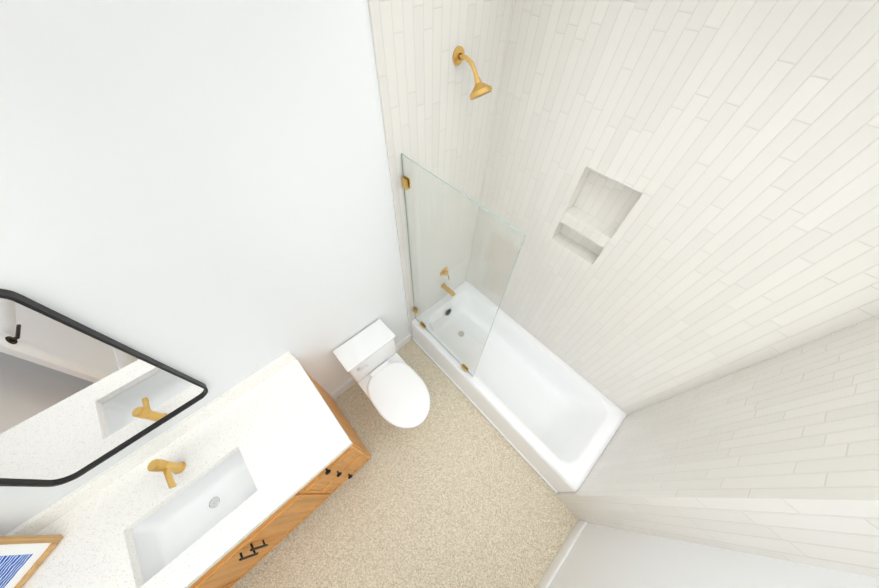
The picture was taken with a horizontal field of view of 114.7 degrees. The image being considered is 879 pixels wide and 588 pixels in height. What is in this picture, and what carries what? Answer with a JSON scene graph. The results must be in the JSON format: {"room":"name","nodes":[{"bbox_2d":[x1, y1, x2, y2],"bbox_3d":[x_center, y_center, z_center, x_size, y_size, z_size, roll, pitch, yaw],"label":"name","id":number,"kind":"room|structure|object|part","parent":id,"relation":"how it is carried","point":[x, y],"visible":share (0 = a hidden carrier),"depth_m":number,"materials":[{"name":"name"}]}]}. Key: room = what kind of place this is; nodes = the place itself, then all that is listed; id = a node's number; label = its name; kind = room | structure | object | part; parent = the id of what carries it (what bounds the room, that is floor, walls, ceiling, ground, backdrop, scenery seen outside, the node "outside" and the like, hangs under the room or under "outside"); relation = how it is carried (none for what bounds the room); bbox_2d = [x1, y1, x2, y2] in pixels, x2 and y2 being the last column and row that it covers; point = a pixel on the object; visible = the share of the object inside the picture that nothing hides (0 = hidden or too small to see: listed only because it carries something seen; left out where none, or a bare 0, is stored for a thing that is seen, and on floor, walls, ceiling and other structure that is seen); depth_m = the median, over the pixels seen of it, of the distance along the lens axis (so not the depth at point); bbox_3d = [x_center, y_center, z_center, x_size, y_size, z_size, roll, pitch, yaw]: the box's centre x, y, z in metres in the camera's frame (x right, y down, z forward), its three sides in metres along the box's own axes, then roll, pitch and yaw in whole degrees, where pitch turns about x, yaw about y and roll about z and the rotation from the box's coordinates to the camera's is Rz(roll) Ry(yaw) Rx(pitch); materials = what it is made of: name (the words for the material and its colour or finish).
{"room":"bathroom","nodes":[
{"label":"bathroom","id":0,"kind":"room"},
{"bbox_2d":[0,0,409,535],"bbox_3d":[-0.822,0.006,1.376,3.284,2.730,0.120,-36,63,-24],"label":"wall","id":1,"kind":"structure","parent":0,"point":[200,190],"depth_m":0.86,"materials":[{"name":"white paint"}]},
{"bbox_2d":[0,289,207,486],"bbox_3d":[-1.326,0.379,0.926,0.580,0.866,0.027,-36,63,-24],"label":"mirror","id":2,"kind":"object","parent":1,"relation":"attached to","point":[77,399],"visible":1,"depth_m":0.99,"materials":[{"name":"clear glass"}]},
{"bbox_2d":[4,351,295,535],"bbox_3d":[-1.387,0.740,1.373,1.414,0.095,0.020,-36,63,-24],"label":"backsplash","id":3,"kind":"structure","parent":1,"relation":"attached to","point":[53,512],"depth_m":1.35,"materials":[{"name":"white stone"}]},
{"bbox_2d":[330,334,410,398],"bbox_3d":[-0.590,0.638,2.535,0.844,0.120,0.014,-36,63,-24],"label":"baseboard","id":4,"kind":"structure","parent":1,"relation":"attached to","point":[350,382],"depth_m":2.43,"materials":[{"name":"white paint"}]},
{"bbox_2d":[368,0,513,339],"bbox_3d":[0.022,-0.537,1.788,0.718,2.730,0.012,-36,63,-24],"label":"wall tile","id":5,"kind":"structure","parent":1,"relation":"attached to","point":[437,122],"depth_m":1.31,"materials":[{"name":"white tile"}]},
{"bbox_2d":[440,267,449,279],"bbox_3d":[0.055,-0.160,2.327,0.092,0.124,0.050,-36,63,-24],"label":"shower valve","id":6,"kind":"object","parent":5,"relation":"attached to","point":[443,272],"depth_m":2.31,"materials":[{"name":"gold metal"}]},
{"bbox_2d":[441,283,455,296],"bbox_3d":[0.080,-0.032,2.451,0.056,0.058,0.140,-36,63,-24],"label":"tub spout","id":7,"kind":"object","parent":5,"relation":"attached to","point":[449,290],"depth_m":2.43,"materials":[{"name":"gold metal"}]},
{"bbox_2d":[452,46,492,99],"bbox_3d":[0.141,-0.909,1.177,0.100,0.160,0.193,-36,63,-24],"label":"shower head","id":8,"kind":"object","parent":5,"relation":"attached to","point":[480,88],"visible":1,"depth_m":1.16},
{"bbox_2d":[466,0,878,414],"bbox_3d":[0.994,-0.208,1.589,0.200,2.730,2.130,-36,63,-24],"label":"wall tiles","id":9,"kind":"structure","parent":1,"relation":"attached to","point":[682,196],"depth_m":1.11,"materials":[{"name":"white tile"}]},
{"bbox_2d":[231,340,577,587],"bbox_3d":[-0.184,1.433,2.110,3.284,0.080,2.130,-36,63,-24],"label":"floor","id":10,"kind":"structure","parent":0,"point":[453,490],"depth_m":1.98,"materials":[{"name":"stone"}]},
{"bbox_2d":[188,364,370,587],"bbox_3d":[-1.200,1.225,1.659,1.398,0.840,0.634,-36,63,-24],"label":"bathroom vanity","id":11,"kind":"object","parent":10,"relation":"on","point":[247,553],"depth_m":1.63,"materials":[{"name":"brown wood"}]},
{"bbox_2d":[22,359,351,587],"bbox_3d":[-1.186,0.965,1.304,1.414,0.040,0.624,-36,63,-24],"label":"countertop","id":12,"kind":"structure","parent":11,"relation":"on","point":[285,431],"depth_m":1.33,"materials":[{"name":"white stone"}]},
{"bbox_2d":[0,535,63,587],"bbox_3d":[-1.705,1.003,0.950,0.025,0.470,0.290,8,54,19],"label":"picture frame","id":13,"kind":"object","parent":12,"relation":"on","point":[23,558],"visible":1,"depth_m":1.11,"materials":[{"name":"oak"},{"name":"paper"},{"name":"glass"}]},
{"bbox_2d":[144,455,187,490],"bbox_3d":[-1.227,0.818,1.280,0.052,0.166,0.132,-36,63,-24],"label":"faucet","id":14,"kind":"object","parent":12,"relation":"on","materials":[{"name":"gold metal"}]},
{"bbox_2d":[128,447,255,586],"bbox_3d":[-1.117,1.033,1.356,0.541,0.144,0.306,-36,63,-24],"label":"sink","id":15,"kind":"object","parent":12,"relation":"in","point":[177,524],"depth_m":1.38,"materials":[{"name":"white ceramic"}]},
{"bbox_2d":[333,319,429,428],"bbox_3d":[-0.358,0.703,2.141,0.400,0.702,0.712,-36,63,-24],"label":"toilet","id":16,"kind":"object","parent":10,"relation":"on","point":[385,377],"visible":1,"depth_m":2.01,"materials":[{"name":"white ceramic"}]},
{"bbox_3d":[-0.522,0.433,2.081,0.400,0.301,0.209,-36,63,-24],"label":"tank","id":17,"kind":"part","parent":16,"relation":"part of","materials":[{"name":"white ceramic"}]},
{"bbox_3d":[-0.292,0.721,2.045,0.376,0.038,0.522,-36,63,-24],"label":"seat","id":18,"kind":"part","parent":16,"relation":"part of","materials":[{"name":"white plastic"}]},
{"bbox_2d":[411,281,626,492],"bbox_3d":[0.559,0.668,2.418,0.708,0.340,1.669,-36,63,-24],"label":"bathtub","id":19,"kind":"object","parent":10,"relation":"on","point":[553,419],"visible":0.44,"depth_m":2.35,"materials":[{"name":"white ceramic"}]},
{"bbox_2d":[401,154,525,376],"bbox_3d":[0.043,0.005,1.748,0.028,1.489,0.710,-36,63,-24],"label":"glass","id":20,"kind":"object","parent":19,"relation":"on","point":[406,183],"visible":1,"depth_m":1.57,"materials":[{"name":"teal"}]},
{"bbox_2d":[548,523,878,587],"bbox_3d":[0.577,1.207,0.574,3.164,2.730,0.120,-36,63,-24],"label":"wall","id":21,"kind":"structure","parent":0,"point":[599,556],"depth_m":1.14,"materials":[{"name":"white paint"}]},
{"bbox_2d":[536,520,586,587],"bbox_3d":[0.577,1.859,1.712,1.106,0.120,0.014,-36,63,-24],"label":"baseboard","id":22,"kind":"structure","parent":21,"relation":"attached to","point":[549,575],"depth_m":1.82,"materials":[{"name":"white paint"}]},
{"bbox_2d":[556,315,878,577],"bbox_3d":[1.222,0.557,1.056,0.718,2.730,0.205,-36,63,-24],"label":"wall tile","id":23,"kind":"structure","parent":21,"relation":"attached to","point":[777,457],"depth_m":0.93,"materials":[{"name":"white tile"}]}
]}

